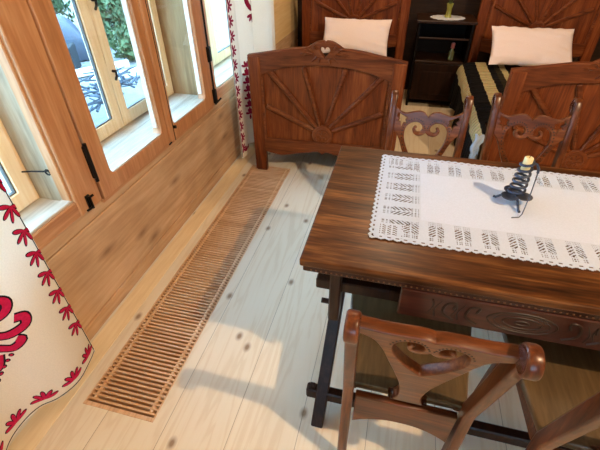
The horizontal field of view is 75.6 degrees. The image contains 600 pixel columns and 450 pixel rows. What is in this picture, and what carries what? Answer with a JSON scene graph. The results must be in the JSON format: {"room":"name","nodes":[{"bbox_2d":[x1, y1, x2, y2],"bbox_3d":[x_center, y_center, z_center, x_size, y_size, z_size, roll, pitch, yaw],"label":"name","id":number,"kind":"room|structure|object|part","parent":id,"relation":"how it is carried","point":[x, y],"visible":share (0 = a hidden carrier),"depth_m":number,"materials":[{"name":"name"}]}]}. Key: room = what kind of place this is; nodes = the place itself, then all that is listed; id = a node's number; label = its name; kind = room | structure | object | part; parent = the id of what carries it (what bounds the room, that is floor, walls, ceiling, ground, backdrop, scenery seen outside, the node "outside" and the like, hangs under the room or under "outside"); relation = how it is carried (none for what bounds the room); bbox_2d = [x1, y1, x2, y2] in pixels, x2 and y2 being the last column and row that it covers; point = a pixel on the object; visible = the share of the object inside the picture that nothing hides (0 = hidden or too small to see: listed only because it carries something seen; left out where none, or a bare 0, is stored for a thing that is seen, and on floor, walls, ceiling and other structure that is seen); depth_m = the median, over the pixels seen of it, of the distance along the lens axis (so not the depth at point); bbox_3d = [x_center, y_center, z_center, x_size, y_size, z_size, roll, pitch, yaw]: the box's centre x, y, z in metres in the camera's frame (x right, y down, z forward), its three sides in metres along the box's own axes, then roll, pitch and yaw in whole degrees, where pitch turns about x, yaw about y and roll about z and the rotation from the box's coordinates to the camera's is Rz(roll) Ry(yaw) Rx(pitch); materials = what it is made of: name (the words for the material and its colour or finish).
{"room":"traditional dwelling","nodes":[
{"label":"traditional dwelling","id":0,"kind":"room"},
{"bbox_2d":[0,0,297,428],"bbox_3d":[-0.998,-1.105,1.171,0.325,3.500,6.620,8,38,11],"label":"wall","id":1,"kind":"structure","parent":0,"point":[91,258],"depth_m":2.00,"materials":[{"name":"brown wood"}]},
{"bbox_2d":[0,119,80,250],"bbox_3d":[-1.182,-0.336,0.709,0.291,1.555,1.154,8,38,11],"label":"window","id":2,"kind":"structure","parent":1,"relation":"in","point":[45,219],"depth_m":1.48,"materials":[{"name":"brown wood"}]},
{"bbox_3d":[-1.150,-0.520,0.923,0.035,1.444,0.549,8,38,11],"label":"sash","id":3,"kind":"part","parent":2,"relation":"part of","materials":[{"name":"brown wood"}]},
{"bbox_3d":[-1.246,-0.359,0.712,0.060,1.520,1.150,8,38,11],"label":"frame","id":4,"kind":"part","parent":2,"relation":"part of","materials":[{"name":"brown wood"}]},
{"bbox_3d":[-1.197,0.241,1.159,0.250,0.031,1.150,8,38,11],"label":"sill","id":5,"kind":"part","parent":2,"relation":"part of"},
{"bbox_3d":[-1.060,0.270,1.138,0.051,0.070,1.154,8,38,11],"label":"frame rail","id":6,"kind":"part","parent":2,"relation":"part of","materials":[{"name":"brown wood"}]},
{"bbox_2d":[0,179,94,449],"bbox_3d":[-1.019,0.080,0.700,0.090,1.906,1.003,8,38,11],"label":"curtain","id":7,"kind":"object","parent":1,"relation":"hanging from","point":[46,351],"visible":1,"depth_m":1.33,"materials":[{"name":"beige fabric"}]},
{"bbox_2d":[0,0,221,215],"bbox_3d":[-0.876,-1.085,1.664,0.373,1.615,1.389,8,38,11],"label":"window","id":8,"kind":"structure","parent":1,"relation":"in","point":[87,163],"depth_m":1.72,"materials":[{"name":"brown wood"}]},
{"bbox_3d":[-0.911,-0.709,1.158,0.062,1.595,0.130,8,38,11],"label":"post","id":9,"kind":"part","parent":8,"relation":"part of","materials":[{"name":"brown wood"}]},
{"bbox_3d":[-0.958,-1.026,1.799,0.034,0.048,0.034,8,38,11],"label":"handle","id":10,"kind":"part","parent":8,"relation":"part of","materials":[{"name":"black metal"}]},
{"bbox_3d":[-1.063,-0.957,1.490,0.035,1.444,0.562,8,38,11],"label":"sash","id":11,"kind":"part","parent":8,"relation":"part of","materials":[{"name":"brown wood"}]},
{"bbox_3d":[-0.812,-0.906,1.437,0.052,1.563,0.572,8,38,11],"label":"sash","id":12,"kind":"part","parent":8,"relation":"part of","materials":[{"name":"brown wood"}]},
{"bbox_3d":[-0.956,-0.772,1.994,0.034,0.048,0.034,8,38,11],"label":"handle","id":13,"kind":"part","parent":8,"relation":"part of","materials":[{"name":"black metal"}]},
{"bbox_3d":[-0.926,-1.290,1.921,0.035,1.444,0.554,8,38,11],"label":"sash","id":14,"kind":"part","parent":8,"relation":"part of","materials":[{"name":"brown wood"}]},
{"bbox_3d":[-1.022,-1.127,1.708,0.060,1.520,1.160,8,38,11],"label":"frame","id":15,"kind":"part","parent":8,"relation":"part of","materials":[{"name":"brown wood"}]},
{"bbox_3d":[-0.885,-0.514,2.138,0.250,0.031,1.160,8,38,11],"label":"sill","id":16,"kind":"part","parent":8,"relation":"part of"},
{"bbox_3d":[-0.743,-0.449,2.143,0.052,0.019,1.156,8,38,11],"label":"rail","id":17,"kind":"part","parent":8,"relation":"part of","materials":[{"name":"brown wood"}]},
{"bbox_3d":[-0.671,-1.248,1.880,0.052,1.563,0.573,8,38,11],"label":"sash","id":18,"kind":"part","parent":8,"relation":"part of","materials":[{"name":"brown wood"}]},
{"bbox_3d":[-0.603,-1.457,2.128,0.062,1.595,0.084,8,38,11],"label":"post","id":19,"kind":"part","parent":8,"relation":"part of","materials":[{"name":"brown wood"}]},
{"bbox_2d":[8,142,254,449],"bbox_3d":[-0.768,0.234,2.131,0.095,0.005,6.620,8,38,11],"label":"trim","id":20,"kind":"structure","parent":1,"relation":"attached to","point":[45,417],"depth_m":1.90,"materials":[{"name":"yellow wood"}]},
{"bbox_2d":[84,143,241,340],"bbox_3d":[-0.835,0.197,2.123,0.014,0.072,6.620,8,38,11],"label":"baseboard","id":21,"kind":"structure","parent":1,"relation":"attached to","point":[127,285],"depth_m":2.15,"materials":[{"name":"brown wood"}]},
{"bbox_2d":[204,0,233,98],"bbox_3d":[-0.589,-1.824,2.638,0.331,1.555,1.159,8,38,11],"label":"window","id":22,"kind":"structure","parent":1,"relation":"in","point":[222,62],"depth_m":2.95,"materials":[{"name":"brown wood"}]},
{"bbox_3d":[-0.762,-1.688,2.437,0.035,1.444,0.560,8,38,11],"label":"sash","id":23,"kind":"part","parent":22,"relation":"part of","materials":[{"name":"brown wood"}]},
{"bbox_3d":[-0.625,-2.019,2.866,0.035,1.444,0.552,8,38,11],"label":"sash","id":24,"kind":"part","parent":22,"relation":"part of","materials":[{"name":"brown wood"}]},
{"bbox_3d":[-0.585,-1.244,3.084,0.250,0.031,1.155,8,38,11],"label":"sill","id":25,"kind":"part","parent":22,"relation":"part of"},
{"bbox_3d":[-0.448,-1.216,3.063,0.051,0.070,1.159,8,38,11],"label":"frame rail","id":26,"kind":"part","parent":22,"relation":"part of","materials":[{"name":"brown wood"}]},
{"bbox_2d":[225,0,275,157],"bbox_3d":[-0.346,-1.590,2.859,0.112,1.900,1.055,8,38,11],"label":"curtain","id":27,"kind":"object","parent":1,"relation":"hanging from","point":[251,25],"visible":0.77,"depth_m":2.87,"materials":[{"name":"white fabric"}]},
{"bbox_2d":[9,89,527,449],"bbox_3d":[1.351,0.588,1.730,4.495,0.100,6.620,8,38,11],"label":"floor","id":28,"kind":"structure","parent":0,"point":[242,385],"depth_m":1.64,"materials":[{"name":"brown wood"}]},
{"bbox_2d":[83,164,290,422],"bbox_3d":[-0.463,0.146,2.266,0.308,0.032,1.990,8,38,11],"label":"floor vent","id":29,"kind":"object","parent":28,"relation":"in","point":[137,383],"visible":0.84,"depth_m":1.90,"materials":[{"name":"brown wood"}]},
{"bbox_2d":[247,0,410,169],"bbox_3d":[0.346,-1.442,3.205,1.050,1.335,1.848,7,38,10],"label":"wooden bed","id":30,"kind":"object","parent":28,"relation":"on","point":[305,99],"visible":0.8,"depth_m":2.62,"materials":[{"name":"brown wood"}]},
{"bbox_3d":[-0.297,-0.757,2.728,0.081,0.814,0.012,7,38,10],"label":"post","id":31,"kind":"part","parent":30,"relation":"part of","materials":[{"name":"brown wood"}]},
{"bbox_3d":[0.061,-1.987,3.994,0.081,1.217,0.012,7,38,10],"label":"post","id":32,"kind":"part","parent":30,"relation":"part of","materials":[{"name":"brown wood"}]},
{"bbox_3d":[0.161,-0.805,2.608,0.832,0.549,0.014,7,38,10],"label":"panel","id":33,"kind":"part","parent":30,"relation":"part of","materials":[{"name":"brown wood"}]},
{"bbox_2d":[321,17,391,56],"bbox_3d":[0.529,-1.796,3.694,0.640,0.279,0.247,8,38,11],"label":"pillow","id":34,"kind":"object","parent":30,"relation":"on","point":[371,36],"visible":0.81,"depth_m":3.63,"materials":[{"name":"white fabric"}]},
{"bbox_3d":[0.537,-2.176,3.760,0.873,0.594,0.014,7,38,10],"label":"panel","id":35,"kind":"part","parent":30,"relation":"part of","materials":[{"name":"brown wood"}]},
{"bbox_3d":[0.537,-1.981,3.903,1.050,1.335,0.045,7,38,10],"label":"frame","id":36,"kind":"part","parent":30,"relation":"part of","materials":[{"name":"brown wood"}]},
{"bbox_3d":[0.607,-0.642,2.569,0.081,0.814,0.012,7,38,10],"label":"post","id":37,"kind":"part","parent":30,"relation":"part of","materials":[{"name":"brown wood"}]},
{"bbox_3d":[1.004,-1.868,3.828,0.081,1.217,0.012,7,38,10],"label":"post","id":38,"kind":"part","parent":30,"relation":"part of","materials":[{"name":"brown wood"}]},
{"bbox_2d":[385,90,473,157],"bbox_3d":[0.558,-0.128,1.875,0.406,0.871,0.526,8,38,11],"label":"carved chair","id":39,"kind":"object","parent":28,"relation":"on","point":[459,131],"visible":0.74,"depth_m":1.82,"materials":[{"name":"brown wood"}]},
{"bbox_2d":[337,294,544,449],"bbox_3d":[0.326,0.413,1.175,0.406,0.871,0.526,8,38,11],"label":"carved chair","id":40,"kind":"object","parent":28,"relation":"on","point":[417,362],"visible":0.97,"depth_m":0.99,"materials":[{"name":"brown wood"}]},
{"bbox_3d":[0.344,0.367,1.229,0.406,0.026,0.380,8,38,11],"label":"seat","id":41,"kind":"part","parent":40,"relation":"part of","materials":[{"name":"brown wood"}]},
{"bbox_2d":[405,13,477,104],"bbox_3d":[1.378,-1.634,3.881,0.526,0.800,0.411,8,38,11],"label":"nightstand","id":42,"kind":"object","parent":28,"relation":"on","point":[431,77],"visible":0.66,"depth_m":3.84,"materials":[{"name":"black wood"}]},
{"bbox_3d":[1.154,-1.665,3.945,0.024,0.775,0.374,8,38,11],"label":"panel","id":43,"kind":"part","parent":42,"relation":"part of","materials":[{"name":"brown wood"}]},
{"bbox_3d":[1.339,-1.413,3.848,0.442,0.350,0.018,8,38,11],"label":"door","id":44,"kind":"part","parent":42,"relation":"part of","materials":[{"name":"brown wood"}]},
{"bbox_3d":[1.336,-1.405,3.838,0.300,0.220,0.007,8,38,11],"label":"door panel","id":45,"kind":"part","parent":42,"relation":"part of","materials":[{"name":"brown wood"}]},
{"bbox_3d":[1.426,-1.759,4.023,0.445,0.724,0.014,8,38,11],"label":"panel","id":46,"kind":"part","parent":42,"relation":"part of","materials":[{"name":"brown wood"}]},
{"bbox_2d":[415,51,462,64],"bbox_3d":[1.380,-1.668,3.866,0.445,0.022,0.357,8,38,11],"label":"shelf","id":47,"kind":"object","parent":42,"relation":"attached to","point":[422,57],"depth_m":3.81,"materials":[{"name":"brown wood"}]},
{"bbox_2d":[430,15,465,20],"bbox_3d":[1.380,-1.940,3.620,0.314,0.003,0.273,8,38,11],"label":"lace doily","id":48,"kind":"object","parent":42,"relation":"on","point":[439,17],"visible":0.95,"depth_m":3.61,"materials":[{"name":"white fabric"}]},
{"bbox_2d":[444,0,453,17],"bbox_3d":[1.379,-2.048,3.537,0.151,0.268,0.166,3,38,5],"label":"flower vase","id":49,"kind":"object","parent":48,"relation":"on","point":[449,5],"visible":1,"depth_m":3.56,"materials":[{"name":"yellow glass"}]},
{"bbox_2d":[447,42,455,59],"bbox_3d":[1.459,-1.669,3.719,0.052,0.156,0.052,8,38,11],"label":"bottle","id":50,"kind":"object","parent":42,"relation":"on","point":[451,52],"visible":1,"depth_m":3.71,"materials":[{"name":"glass"}]},
{"bbox_3d":[1.609,-1.598,3.852,0.024,0.775,0.374,8,38,11],"label":"panel","id":51,"kind":"part","parent":42,"relation":"part of","materials":[{"name":"brown wood"}]},
{"bbox_2d":[300,146,599,449],"bbox_3d":[0.700,0.274,1.455,1.260,0.768,0.910,8,38,11],"label":"dining table","id":52,"kind":"object","parent":28,"relation":"on","point":[535,300],"visible":0.7,"depth_m":1.07,"materials":[{"name":"brown wood"}]},
{"bbox_3d":[0.133,0.323,1.437,0.045,0.720,0.548,10,39,13],"label":"leg","id":53,"kind":"part","parent":52,"relation":"part of","materials":[{"name":"brown wood"}]},
{"bbox_3d":[0.635,0.263,1.132,1.198,0.042,0.032,8,38,11],"label":"rail","id":54,"kind":"part","parent":52,"relation":"part of","materials":[{"name":"brown wood"}]},
{"bbox_3d":[0.613,0.706,1.344,1.210,0.050,0.036,8,38,11],"label":"foot rail","id":55,"kind":"part","parent":52,"relation":"part of","materials":[{"name":"brown wood"}]},
{"bbox_3d":[0.615,0.200,0.984,1.244,0.024,0.032,8,38,11],"label":"edge moulding","id":56,"kind":"part","parent":52,"relation":"part of","materials":[{"name":"brown wood"}]},
{"bbox_2d":[368,154,599,270],"bbox_3d":[0.706,-0.057,1.250,0.915,0.004,0.538,8,38,11],"label":"table runner","id":57,"kind":"object","parent":52,"relation":"on","point":[565,216],"visible":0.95,"depth_m":1.23,"materials":[{"name":"white fabric"}]},
{"bbox_3d":[0.706,-0.057,1.250,0.614,0.004,0.294,8,38,11],"label":"linen panel","id":58,"kind":"part","parent":57,"relation":"part of","materials":[{"name":"white fabric"}]},
{"bbox_2d":[493,160,539,217],"bbox_3d":[0.701,-0.125,1.210,0.108,0.157,0.139,-4,38,-4],"label":"candlestick","id":59,"kind":"object","parent":57,"relation":"on","point":[512,193],"visible":0.96,"depth_m":1.22,"materials":[{"name":"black metal"}]},
{"bbox_3d":[0.672,-0.091,1.244,0.052,0.008,0.051,8,38,11],"label":"drip plate","id":60,"kind":"part","parent":59,"relation":"part of","materials":[{"name":"black metal"}]},
{"bbox_3d":[0.698,-0.114,1.274,0.052,0.008,0.051,8,38,11],"label":"drip plate","id":61,"kind":"part","parent":59,"relation":"part of","materials":[{"name":"black metal"}]},
{"bbox_3d":[0.717,-0.089,1.241,0.052,0.008,0.051,8,38,11],"label":"drip plate","id":62,"kind":"part","parent":59,"relation":"part of","materials":[{"name":"black metal"}]},
{"bbox_3d":[0.694,-0.103,1.182,0.026,0.151,0.105,22,43,27],"label":"lifting rod","id":63,"kind":"part","parent":59,"relation":"part of","materials":[{"name":"black metal"}]},
{"bbox_2d":[520,156,533,169],"bbox_3d":[0.695,-0.187,1.185,0.026,0.055,0.026,8,38,11],"label":"stub","id":64,"kind":"object","parent":59,"relation":"in","point":[528,160],"visible":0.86,"depth_m":1.17,"materials":[{"name":"beige wax"}]},
{"bbox_2d":[479,92,582,167],"bbox_3d":[1.023,-0.102,1.836,0.406,0.871,0.526,8,38,11],"label":"carved chair","id":65,"kind":"object","parent":28,"relation":"on","point":[563,136],"visible":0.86,"depth_m":1.79,"materials":[{"name":"brown wood"}]},
{"bbox_2d":[466,0,599,171],"bbox_3d":[1.926,-1.209,2.883,1.050,1.335,1.848,9,39,12],"label":"wooden bed","id":66,"kind":"object","parent":28,"relation":"on","point":[549,90],"visible":0.52,"depth_m":2.39,"materials":[{"name":"brown wood"}]},
{"bbox_3d":[1.686,-1.762,3.682,0.081,1.217,0.012,9,39,12],"label":"post","id":67,"kind":"part","parent":66,"relation":"part of","materials":[{"name":"brown wood"}]},
{"bbox_2d":[448,62,525,158],"bbox_3d":[1.780,-0.831,2.991,1.093,0.382,1.621,8,38,11],"label":"striped blanket","id":68,"kind":"object","parent":66,"relation":"on","point":[481,80],"visible":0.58,"depth_m":3.06,"materials":[{"name":"black fabric"}]},
{"bbox_2d":[488,26,573,65],"bbox_3d":[1.978,-1.525,3.313,0.660,0.262,0.316,8,38,11],"label":"pillow","id":69,"kind":"object","parent":68,"relation":"on","point":[521,46],"visible":0.96,"depth_m":3.27,"materials":[{"name":"white fabric"}]},
{"bbox_3d":[1.245,-0.542,2.432,0.081,0.814,0.012,9,39,12],"label":"post","id":70,"kind":"part","parent":66,"relation":"part of","materials":[{"name":"brown wood"}]},
{"bbox_3d":[2.158,-1.742,3.573,1.050,1.335,0.045,9,39,12],"label":"frame","id":71,"kind":"part","parent":66,"relation":"part of","materials":[{"name":"brown wood"}]},
{"bbox_3d":[2.158,-1.938,3.430,0.873,0.594,0.014,9,39,12],"label":"panel","id":72,"kind":"part","parent":66,"relation":"part of","materials":[{"name":"brown wood"}]},
{"bbox_3d":[1.699,-0.525,2.327,1.010,0.932,0.045,9,39,12],"label":"frame","id":73,"kind":"part","parent":66,"relation":"part of","materials":[{"name":"brown wood"}]},
{"bbox_3d":[1.700,-0.577,2.294,0.832,0.549,0.014,9,39,12],"label":"panel","id":74,"kind":"part","parent":66,"relation":"part of","materials":[{"name":"brown wood"}]},
{"bbox_3d":[2.618,-1.616,3.481,0.081,1.217,0.012,9,39,12],"label":"post","id":75,"kind":"part","parent":66,"relation":"part of","materials":[{"name":"brown wood"}]},
{"bbox_2d":[475,333,599,449],"bbox_3d":[0.799,0.505,1.050,0.406,0.871,0.526,8,38,11],"label":"carved chair","id":76,"kind":"object","parent":28,"relation":"on","point":[562,408],"visible":0.7,"depth_m":1.06,"materials":[{"name":"brown wood"}]},
{"bbox_3d":[0.693,0.530,1.383,0.051,0.426,0.056,8,38,11],"label":"leg","id":77,"kind":"part","parent":76,"relation":"part of","materials":[{"name":"brown wood"}]},
{"bbox_3d":[0.661,0.475,1.146,0.022,0.046,0.300,7,38,9],"label":"seat rail","id":78,"kind":"part","parent":76,"relation":"part of","materials":[{"name":"brown wood"}]},
{"bbox_2d":[297,0,599,88],"bbox_3d":[2.050,-2.767,3.296,4.920,3.500,0.100,8,38,11],"label":"wall","id":79,"kind":"structure","parent":0,"point":[471,7],"depth_m":3.94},
{"label":"outside","id":80,"kind":"structure","parent":0,"visible":0},
{"bbox_2d":[0,0,229,193],"bbox_3d":[-10.495,-4.280,9.152,22.000,0.099,38.000,8,38,11],"label":"ground","id":81,"kind":"structure","parent":80,"point":[131,95],"depth_m":7.71,"materials":[{"name":"white snow"}]},
{"bbox_2d":[51,0,74,21],"bbox_3d":[-6.324,-5.101,8.890,1.932,1.815,1.887,-21,42,-25],"label":"bush","id":82,"kind":"object","parent":81,"relation":"on","point":[58,5],"visible":0.06,"depth_m":9.11,"materials":[{"name":"green plant"}]},
{"bbox_2d":[56,14,88,60],"bbox_3d":[-4.986,-3.760,7.705,1.608,0.800,1.158,8,38,11],"label":"heap","id":83,"kind":"object","parent":81,"relation":"on","point":[71,33],"visible":0.24,"depth_m":7.52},
{"bbox_2d":[66,42,81,68],"bbox_3d":[-4.401,-3.035,7.067,0.560,0.420,0.500,-9,38,-11],"label":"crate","id":84,"kind":"object","parent":81,"relation":"on","point":[71,47],"visible":0.3,"depth_m":7.08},
{"bbox_2d":[75,60,129,77],"bbox_3d":[-3.594,-2.829,7.003,1.012,0.120,0.100,-30,46,-32],"label":"timber beam","id":85,"kind":"structure","parent":81,"relation":"on","point":[119,64],"depth_m":6.86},
{"bbox_2d":[78,66,139,115],"bbox_3d":[-2.969,-2.007,5.676,1.254,0.382,1.427,8,38,11],"label":"brush pile","id":86,"kind":"object","parent":81,"relation":"on","point":[126,82],"visible":0.41,"depth_m":5.77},
{"bbox_2d":[97,0,124,38],"bbox_3d":[-4.274,-5.026,8.544,1.402,2.019,1.395,-20,42,-24],"label":"bush","id":87,"kind":"object","parent":81,"relation":"on","point":[111,11],"visible":0.44,"depth_m":8.42,"materials":[{"name":"green plant"}]},
{"bbox_2d":[89,67,138,83],"bbox_3d":[-3.152,-2.583,6.694,0.943,0.120,0.100,-31,47,-33],"label":"timber beam","id":88,"kind":"structure","parent":81,"relation":"on","point":[133,71],"depth_m":6.77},
{"bbox_2d":[107,18,135,60],"bbox_3d":[-3.366,-3.655,7.687,0.882,0.823,0.886,-8,38,-10],"label":"bush","id":89,"kind":"object","parent":81,"relation":"on","point":[119,40],"visible":0.51,"depth_m":7.46,"materials":[{"name":"green plant"}]}
]}

